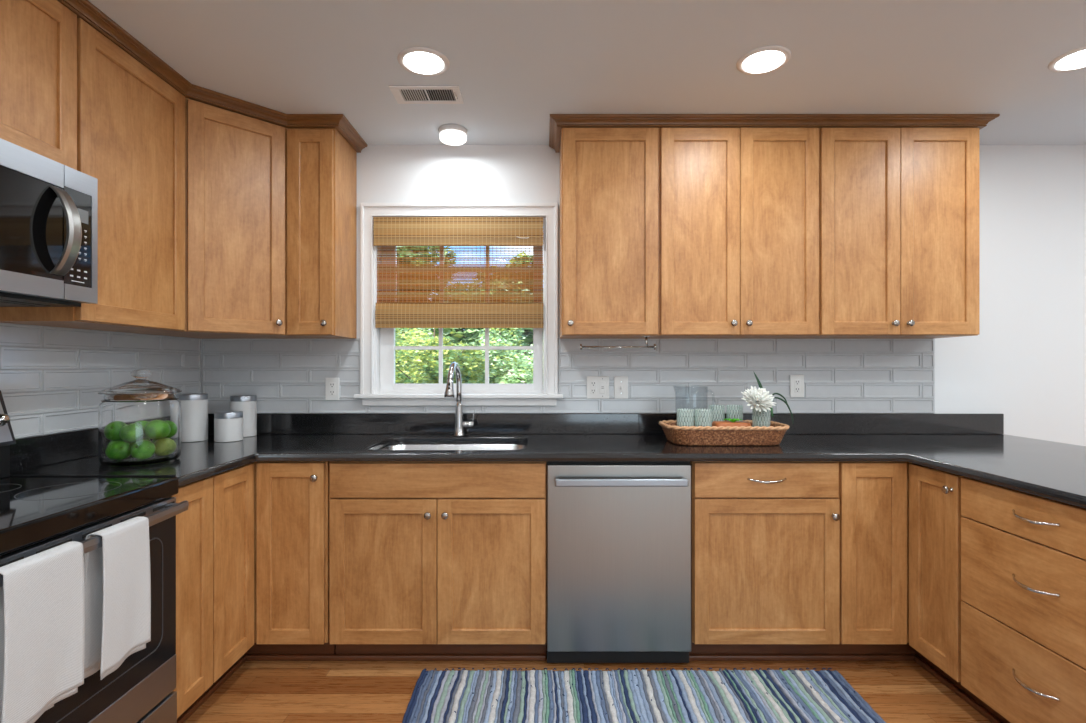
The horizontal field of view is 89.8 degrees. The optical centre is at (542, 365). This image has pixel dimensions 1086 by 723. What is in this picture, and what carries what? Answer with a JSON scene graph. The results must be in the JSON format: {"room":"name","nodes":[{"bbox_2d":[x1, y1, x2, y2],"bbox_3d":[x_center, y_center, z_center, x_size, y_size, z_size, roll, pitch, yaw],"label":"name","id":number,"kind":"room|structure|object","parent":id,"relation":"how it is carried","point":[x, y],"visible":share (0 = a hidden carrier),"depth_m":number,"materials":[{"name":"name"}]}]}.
{"room":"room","nodes":[
{"label":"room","id":0,"kind":"room"},
{"bbox_2d":[88,0,1085,144],"bbox_3d":[1.499,-1.256,-0.086,6.960,0.152,6.299,0,0,0],"label":"ceiling","id":1,"kind":"structure","parent":0,"point":[515,64],"depth_m":2.06,"materials":[{"name":"paint"}]},
{"bbox_2d":[398,47,449,75],"bbox_3d":[-0.462,-1.171,2.113,0.197,0.018,0.197,0,0,0],"label":"recessed light","id":2,"kind":"object","parent":1,"relation":"in","point":[423,61],"visible":1,"depth_m":2.09,"materials":[{"name":"white paint"}]},
{"bbox_2d":[388,86,463,103],"bbox_3d":[-0.503,-1.173,2.367,0.295,0.014,0.150,0,0,0],"label":"ceiling vent","id":3,"kind":"object","parent":1,"relation":"in","point":[402,94],"visible":1,"depth_m":2.37,"materials":[{"name":"white metal"}]},
{"bbox_2d":[439,124,466,145],"bbox_3d":[-0.450,-1.152,2.725,0.140,0.056,0.140,0,0,0],"label":"puck light","id":4,"kind":"object","parent":1,"relation":"attached to","point":[450,134],"visible":1,"depth_m":2.68,"materials":[{"name":"white paint"}]},
{"bbox_2d":[736,46,790,74],"bbox_3d":[0.851,-1.171,2.106,0.197,0.018,0.197,0,0,0],"label":"recessed light","id":5,"kind":"object","parent":1,"relation":"in","point":[767,59],"visible":1,"depth_m":2.08,"materials":[{"name":"white paint"}]},
{"bbox_2d":[1048,46,1085,71],"bbox_3d":[2.062,-1.171,2.083,0.197,0.018,0.197,0,0,0],"label":"recessed light","id":6,"kind":"object","parent":1,"relation":"in","point":[1075,59],"visible":1,"depth_m":2.09,"materials":[{"name":"white paint"}]},
{"bbox_2d":[184,633,991,722],"bbox_3d":[1.499,1.326,-0.086,6.960,0.102,6.299,0,0,0],"label":"floor","id":7,"kind":"structure","parent":0,"point":[257,691],"depth_m":2.16,"materials":[{"name":"brown wood"}]},
{"bbox_2d":[0,390,188,722],"bbox_3d":[-1.458,0.672,1.384,0.682,1.191,0.761,0,0,0],"label":"stove","id":8,"kind":"object","parent":7,"relation":"on","point":[39,513],"visible":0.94,"depth_m":1.57,"materials":[{"name":"black glass"}]},
{"bbox_2d":[0,541,84,722],"bbox_3d":[-1.130,0.613,1.207,0.054,0.379,0.229,0,0,0],"label":"dish towel","id":9,"kind":"object","parent":8,"relation":"hanging from","point":[42,594],"visible":1,"depth_m":1.21,"materials":[{"name":"white fabric"}]},
{"bbox_2d":[0,475,178,555],"bbox_3d":[-1.487,0.383,1.384,0.622,0.062,0.761,0,0,0],"label":"cooktop","id":10,"kind":"object","parent":8,"relation":"in","point":[37,511],"depth_m":1.48,"materials":[{"name":"black glass"}]},
{"bbox_2d":[84,516,150,679],"bbox_3d":[-1.130,0.608,1.440,0.054,0.369,0.210,0,0,0],"label":"dish towel","id":11,"kind":"object","parent":8,"relation":"hanging from","point":[117,575],"visible":0.98,"depth_m":1.42,"materials":[{"name":"white fabric"}]},
{"bbox_2d":[167,477,212,718],"bbox_3d":[-1.513,0.836,1.882,0.616,0.879,0.226,0,0,0],"label":"base cabinet","id":12,"kind":"object","parent":7,"relation":"on","point":[194,526],"visible":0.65,"depth_m":1.90,"materials":[{"name":"brown wood"}]},
{"bbox_2d":[188,461,335,708],"bbox_3d":[-1.364,0.836,2.450,0.914,0.879,0.907,0,0,0],"label":"base cabinet","id":13,"kind":"object","parent":7,"relation":"on","point":[271,518],"visible":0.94,"depth_m":2.28,"materials":[{"name":"brown wood"}]},
{"bbox_2d":[177,654,545,722],"bbox_3d":[-0.642,1.263,2.064,1.312,0.024,0.610,0,0,0],"label":"trim","id":14,"kind":"structure","parent":7,"relation":"on","point":[248,657],"depth_m":2.35,"materials":[{"name":"brown wood"}]},
{"bbox_2d":[329,461,545,654],"bbox_3d":[-0.443,0.836,2.575,0.914,0.879,0.657,0,0,0],"label":"base cabinet","id":15,"kind":"object","parent":7,"relation":"on","point":[426,557],"visible":0.99,"depth_m":2.29,"materials":[{"name":"brown wood"}]},
{"bbox_2d":[546,461,690,662],"bbox_3d":[0.319,0.833,2.555,0.604,0.869,0.660,0,0,0],"label":"dishwasher","id":16,"kind":"object","parent":7,"relation":"on","point":[618,533],"visible":0.99,"depth_m":2.27,"materials":[{"name":"silver metal"}]},
{"bbox_2d":[402,667,885,722],"bbox_3d":[0.359,1.268,1.889,1.737,0.013,0.801,0,0,0],"label":"striped rug","id":17,"kind":"object","parent":7,"relation":"on","point":[672,695],"visible":1,"depth_m":2.08,"materials":[{"name":"fabric"}]},
{"bbox_2d":[689,461,839,653],"bbox_3d":[0.936,0.836,2.572,0.612,0.879,0.662,0,0,0],"label":"base cabinet","id":18,"kind":"object","parent":7,"relation":"on","point":[765,535],"visible":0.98,"depth_m":2.29,"materials":[{"name":"brown wood"}]},
{"bbox_2d":[689,654,1002,722],"bbox_3d":[1.121,1.263,1.873,0.994,0.024,0.991,0,0,0],"label":"trim","id":19,"kind":"structure","parent":7,"relation":"on","point":[692,657],"depth_m":2.35,"materials":[{"name":"brown wood"}]},
{"bbox_2d":[829,461,984,707],"bbox_3d":[1.698,0.836,2.450,0.912,0.879,0.907,0,0,0],"label":"base cabinet","id":20,"kind":"object","parent":7,"relation":"on","point":[900,521],"visible":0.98,"depth_m":2.28,"materials":[{"name":"brown wood"}]},
{"bbox_2d":[10,413,1085,507],"bbox_3d":[0.308,0.324,2.131,4.271,0.142,1.559,0,0,0],"label":"countertop","id":21,"kind":"structure","parent":20,"relation":"on","point":[976,446],"depth_m":2.48,"materials":[{"name":"black stone"}]},
{"bbox_2d":[98,369,181,465],"bbox_3d":[-1.532,0.187,2.078,0.259,0.348,0.259,0,0,0],"label":"glass jar","id":22,"kind":"object","parent":21,"relation":"on","point":[139,419],"visible":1,"depth_m":1.98,"materials":[{"name":"clear glass"}]},
{"bbox_2d":[177,393,207,441],"bbox_3d":[-1.697,0.248,2.639,0.127,0.226,0.127,0,0,0],"label":"canister","id":23,"kind":"object","parent":21,"relation":"on","point":[194,406],"visible":0.88,"depth_m":2.59,"materials":[{"name":"white ceramic"}]},
{"bbox_2d":[214,411,242,441],"bbox_3d":[-1.522,0.291,2.639,0.122,0.138,0.122,0,0,0],"label":"canister","id":24,"kind":"object","parent":21,"relation":"on","point":[228,425],"visible":1,"depth_m":2.59,"materials":[{"name":"white ceramic"}]},
{"bbox_2d":[230,395,256,436],"bbox_3d":[-1.547,0.257,2.814,0.122,0.208,0.122,0,0,0],"label":"canister","id":25,"kind":"object","parent":21,"relation":"on","point":[247,404],"visible":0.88,"depth_m":2.77,"materials":[{"name":"white ceramic"}]},
{"bbox_2d":[379,444,525,449],"bbox_3d":[-0.425,0.505,2.554,0.749,0.216,0.470,0,0,0],"label":"sink","id":26,"kind":"object","parent":21,"relation":"in","point":[394,446],"visible":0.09,"depth_m":2.76,"materials":[{"name":"metal"}]},
{"bbox_2d":[444,362,474,436],"bbox_3d":[-0.441,0.170,2.724,0.106,0.382,0.253,0,0,21],"label":"kitchen faucet","id":27,"kind":"object","parent":21,"relation":"on","point":[459,426],"visible":1,"depth_m":2.79,"materials":[{"name":"silver metal"}]},
{"bbox_2d":[659,420,788,445],"bbox_3d":[0.848,0.314,2.586,0.570,0.090,0.304,0,0,0],"label":"wicker basket","id":28,"kind":"object","parent":21,"relation":"on","point":[772,435],"visible":0.8,"depth_m":2.45,"materials":[{"name":"brown wicker"}]},
{"bbox_2d":[677,409,693,426],"bbox_3d":[0.658,0.276,2.517,0.078,0.152,0.079,0,0,0],"label":"glass tumbler","id":29,"kind":"object","parent":28,"relation":"in","point":[689,413],"visible":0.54,"depth_m":2.49,"materials":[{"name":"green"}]},
{"bbox_2d":[694,409,711,426],"bbox_3d":[0.739,0.276,2.515,0.078,0.152,0.079,0,0,0],"label":"glass tumbler","id":30,"kind":"object","parent":28,"relation":"in","point":[708,416],"visible":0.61,"depth_m":2.49,"materials":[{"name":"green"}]},
{"bbox_2d":[708,405,724,421],"bbox_3d":[0.848,0.272,2.664,0.078,0.160,0.079,0,0,0],"label":"glass tumbler","id":31,"kind":"object","parent":28,"relation":"in","point":[722,412],"visible":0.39,"depth_m":2.63,"materials":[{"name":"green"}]},
{"bbox_2d":[712,421,750,426],"bbox_3d":[0.886,0.309,2.568,0.178,0.089,0.102,0,0,0],"label":"bowl","id":32,"kind":"object","parent":28,"relation":"in","point":[714,423],"visible":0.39,"depth_m":2.52,"materials":[{"name":"brown wood"}]},
{"bbox_2d":[724,418,741,421],"bbox_3d":[0.893,0.256,2.561,0.087,0.017,0.057,0,0,0],"label":"leaf sprig","id":33,"kind":"object","parent":32,"relation":"on","point":[729,419],"visible":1,"depth_m":2.55,"materials":[{"name":"green plant"}]},
{"bbox_2d":[726,405,742,420],"bbox_3d":[0.937,0.272,2.664,0.078,0.160,0.079,0,0,0],"label":"glass tumbler","id":34,"kind":"object","parent":28,"relation":"in","point":[729,411],"visible":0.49,"depth_m":2.64,"materials":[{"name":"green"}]},
{"bbox_2d":[752,408,770,426],"bbox_3d":[1.021,0.274,2.550,0.080,0.155,0.081,0,0,0],"label":"glass tumbler","id":35,"kind":"object","parent":28,"relation":"in","point":[766,418],"visible":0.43,"depth_m":2.53,"materials":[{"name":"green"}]},
{"bbox_2d":[741,371,792,425],"bbox_3d":[1.036,0.186,2.537,0.239,0.322,0.122,0,0,-26],"label":"flower","id":36,"kind":"object","parent":35,"relation":"in","point":[760,399],"visible":0.99,"depth_m":2.52,"materials":[{"name":"white plant"}]},
{"bbox_2d":[961,477,1085,722],"bbox_3d":[1.818,0.836,1.687,0.657,0.879,0.615,0,0,0],"label":"base cabinet","id":37,"kind":"object","parent":7,"relation":"on","point":[1023,555],"visible":1,"depth_m":1.74,"materials":[{"name":"brown wood"}]},
{"bbox_2d":[201,145,1085,445],"bbox_3d":[1.499,0.048,2.974,6.960,2.455,0.127,0,0,0],"label":"wall","id":38,"kind":"structure","parent":0,"point":[1026,364],"depth_m":2.91,"materials":[{"name":"paint"}]},
{"bbox_2d":[57,0,367,152],"bbox_3d":[-1.374,-1.158,2.002,0.475,0.042,1.990,0,0,19],"label":"crown molding","id":39,"kind":"structure","parent":38,"relation":"attached to","point":[85,10],"depth_m":2.31,"materials":[{"name":"brown wood"}]},
{"bbox_2d":[113,98,312,338],"bbox_3d":[-1.518,-0.643,2.602,0.606,0.994,0.603,0,0,0],"label":"upper cabinet","id":40,"kind":"object","parent":38,"relation":"attached to","point":[236,164],"visible":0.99,"depth_m":2.43,"materials":[{"name":"brown wood"}]},
{"bbox_2d":[287,128,356,338],"bbox_3d":[-1.107,-0.643,2.730,0.229,0.994,0.347,0,0,0],"label":"upper cabinet","id":41,"kind":"object","parent":38,"relation":"attached to","point":[321,164],"visible":1,"depth_m":2.60,"materials":[{"name":"brown wood"}]},
{"bbox_2d":[354,203,562,405],"bbox_3d":[-0.446,-0.326,2.953,1.105,1.074,0.170,0,0,0],"label":"window","id":42,"kind":"structure","parent":38,"relation":"in","point":[378,387],"depth_m":2.89,"materials":[{"name":"white paint"}]},
{"bbox_2d":[373,217,542,327],"bbox_3d":[-0.443,-0.495,2.899,0.910,0.585,0.044,0,0,0],"label":"bamboo shade","id":43,"kind":"object","parent":42,"relation":"attached to","point":[392,311],"visible":1,"depth_m":2.90,"materials":[{"name":"wood"}]},
{"bbox_2d":[202,338,934,413],"bbox_3d":[0.135,0.053,2.906,3.906,0.401,0.009,0,0,0],"label":"tile backsplash","id":44,"kind":"structure","parent":38,"relation":"attached to","point":[286,376],"depth_m":2.91,"materials":[{"name":"white tile"}]},
{"bbox_2d":[325,378,338,399],"bbox_3d":[-1.120,0.122,2.898,0.074,0.119,0.008,0,0,0],"label":"wall outlet","id":45,"kind":"object","parent":44,"relation":"attached to","point":[331,384],"visible":1,"depth_m":2.90,"materials":[{"name":"white plastic"}]},
{"bbox_2d":[329,383,334,394],"bbox_3d":[-1.120,0.122,2.895,0.034,0.069,0.002,0,0,0],"label":"receptacle","id":46,"kind":"object","parent":45,"relation":"attached to","point":[331,385],"depth_m":2.89,"materials":[{"name":"white plastic"}]},
{"bbox_2d":[587,376,608,398],"bbox_3d":[0.292,0.114,2.897,0.119,0.119,0.009,0,0,0],"label":"wall outlet","id":47,"kind":"object","parent":44,"relation":"attached to","point":[597,386],"visible":1,"depth_m":2.90,"materials":[{"name":"white plastic"}]},
{"bbox_2d":[590,381,595,393],"bbox_3d":[0.267,0.114,2.895,0.034,0.069,0.002,0,0,0],"label":"receptacle","id":48,"kind":"object","parent":47,"relation":"attached to","point":[592,383],"depth_m":2.89,"materials":[{"name":"white plastic"}]},
{"bbox_2d":[614,376,627,398],"bbox_3d":[0.415,0.114,2.892,0.074,0.119,0.019,0,0,0],"label":"light switch","id":49,"kind":"object","parent":44,"relation":"attached to","point":[620,382],"visible":1,"depth_m":2.90,"materials":[{"name":"white plastic"}]},
{"bbox_2d":[790,375,803,396],"bbox_3d":[1.351,0.107,2.898,0.074,0.119,0.008,0,0,0],"label":"wall outlet","id":50,"kind":"object","parent":44,"relation":"attached to","point":[796,381],"visible":1,"depth_m":2.90,"materials":[{"name":"white plastic"}]},
{"bbox_2d":[794,380,799,391],"bbox_3d":[1.351,0.107,2.895,0.034,0.069,0.002,0,0,0],"label":"receptacle","id":51,"kind":"object","parent":50,"relation":"attached to","point":[796,382],"depth_m":2.89,"materials":[{"name":"white plastic"}]},
{"bbox_2d":[560,128,658,338],"bbox_3d":[0.321,-0.643,2.730,0.465,0.994,0.347,0,0,0],"label":"upper cabinet","id":52,"kind":"object","parent":38,"relation":"attached to","point":[609,177],"visible":1,"depth_m":2.60,"materials":[{"name":"brown wood"}]},
{"bbox_2d":[580,336,655,349],"bbox_3d":[0.366,-0.112,2.667,0.371,0.069,0.041,0,0,0],"label":"towel holder","id":53,"kind":"object","parent":52,"relation":"attached to","point":[646,342],"visible":0.99,"depth_m":2.66,"materials":[{"name":"silver metal"}]},
{"bbox_2d":[647,128,818,338],"bbox_3d":[0.936,-0.643,2.730,0.762,0.994,0.347,0,0,0],"label":"upper cabinet","id":54,"kind":"object","parent":38,"relation":"attached to","point":[739,207],"visible":1,"depth_m":2.60,"materials":[{"name":"brown wood"}]},
{"bbox_2d":[549,114,999,152],"bbox_3d":[1.084,-1.158,2.726,2.104,0.042,0.354,0,0,0],"label":"crown molding","id":55,"kind":"structure","parent":38,"relation":"attached to","point":[557,121],"depth_m":2.57,"materials":[{"name":"brown wood"}]},
{"bbox_2d":[791,128,979,338],"bbox_3d":[1.698,-0.643,2.730,0.762,0.994,0.347,0,0,0],"label":"upper cabinet","id":56,"kind":"object","parent":38,"relation":"attached to","point":[899,208],"visible":1,"depth_m":2.60,"materials":[{"name":"brown wood"}]},
{"bbox_3d":[-1.905,0.048,-0.086,0.152,2.455,5.994,0,0,0],"label":"wall","id":57,"kind":"structure","parent":0,"visible":0},
{"bbox_2d":[0,0,76,169],"bbox_3d":[-1.662,-0.876,1.387,0.318,0.528,0.761,0,0,0],"label":"upper cabinet","id":58,"kind":"object","parent":57,"relation":"attached to","point":[38,38],"visible":0.76,"depth_m":1.64,"materials":[{"name":"brown wood"}]},
{"bbox_2d":[0,138,97,306],"bbox_3d":[-1.604,-0.396,1.386,0.444,0.422,0.760,0,0,0],"label":"microwave","id":59,"kind":"object","parent":58,"relation":"attached to","point":[49,208],"visible":1,"depth_m":1.59,"materials":[{"name":"silver metal"}]},
{"bbox_2d":[0,18,184,330],"bbox_3d":[-1.662,-0.643,2.033,0.318,0.994,0.531,0,0,0],"label":"upper cabinet","id":60,"kind":"object","parent":57,"relation":"attached to","point":[131,121],"visible":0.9,"depth_m":2.00,"materials":[{"name":"brown wood"}]},
{"bbox_2d":[0,322,200,438],"bbox_3d":[-1.824,0.053,1.916,0.009,0.401,1.972,0,0,0],"label":"tile backsplash","id":61,"kind":"structure","parent":57,"relation":"attached to","point":[52,378],"depth_m":2.11,"materials":[{"name":"white tile"}]},
{"label":"outside","id":62,"kind":"structure","parent":0,"visible":0},
{"bbox_3d":[0.000,1.580,20.756,45.720,0.102,35.430,0,0,0],"label":"ground","id":63,"kind":"structure","parent":62,"visible":0},
{"bbox_2d":[395,328,401,371],"bbox_3d":[-2.426,0.460,7.184,1.363,2.140,1.185,0,0,22],"label":"shrub","id":64,"kind":"object","parent":63,"relation":"on","point":[398,336],"visible":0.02,"depth_m":7.27,"materials":[{"name":"green plant"}]},
{"bbox_2d":[396,328,424,375],"bbox_3d":[-2.455,0.350,9.791,1.352,2.362,1.685,0,0,-30],"label":"shrub","id":65,"kind":"object","parent":63,"relation":"on","point":[406,331],"visible":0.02,"depth_m":9.62,"materials":[{"name":"green plant"}]},
{"bbox_2d":[395,246,455,353],"bbox_3d":[-4.624,-1.256,16.989,4.120,5.579,4.233,0,0,17],"label":"tree","id":66,"kind":"object","parent":63,"relation":"on","point":[408,253],"visible":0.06,"depth_m":16.43,"materials":[{"name":"green plant"}]},
{"bbox_2d":[395,345,460,383],"bbox_3d":[-1.892,0.558,8.246,1.803,1.945,1.396,0,0,35],"label":"shrub","id":67,"kind":"object","parent":63,"relation":"on","point":[403,370],"visible":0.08,"depth_m":8.14,"materials":[{"name":"green plant"}]},
{"bbox_2d":[395,329,484,383],"bbox_3d":[-1.279,0.523,6.713,1.362,2.014,1.325,0,0,0],"label":"shrub","id":68,"kind":"object","parent":63,"relation":"on","point":[428,366],"visible":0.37,"depth_m":6.46,"materials":[{"name":"green plant"}]},
{"bbox_2d":[426,284,532,368],"bbox_3d":[-1.502,-0.277,13.632,3.462,3.621,3.472,0,0,0],"label":"tree","id":69,"kind":"object","parent":63,"relation":"on","point":[474,332],"visible":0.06,"depth_m":12.84,"materials":[{"name":"green plant"}]},
{"bbox_2d":[443,252,532,341],"bbox_3d":[-1.952,-1.314,20.424,3.731,5.694,3.716,0,0,-24],"label":"tree","id":70,"kind":"object","parent":63,"relation":"on","point":[463,330],"visible":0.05,"depth_m":19.79,"materials":[{"name":"green plant"}]},
{"bbox_2d":[468,328,532,383],"bbox_3d":[-0.693,0.379,7.919,1.516,2.304,1.709,0,0,0],"label":"shrub","id":71,"kind":"object","parent":63,"relation":"on","point":[502,365],"visible":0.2,"depth_m":7.74,"materials":[{"name":"green plant"}]},
{"bbox_2d":[476,343,524,383],"bbox_3d":[-0.855,0.501,9.410,1.728,2.060,1.411,0,0,8],"label":"shrub","id":72,"kind":"object","parent":63,"relation":"on","point":[513,343],"visible":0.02,"depth_m":9.29,"materials":[{"name":"green plant"}]},
{"bbox_2d":[499,345,532,383],"bbox_3d":[0.110,0.491,6.776,1.440,2.078,1.136,0,0,33],"label":"shrub","id":73,"kind":"object","parent":63,"relation":"on","point":[519,377],"visible":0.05,"depth_m":6.75,"materials":[{"name":"green plant"}]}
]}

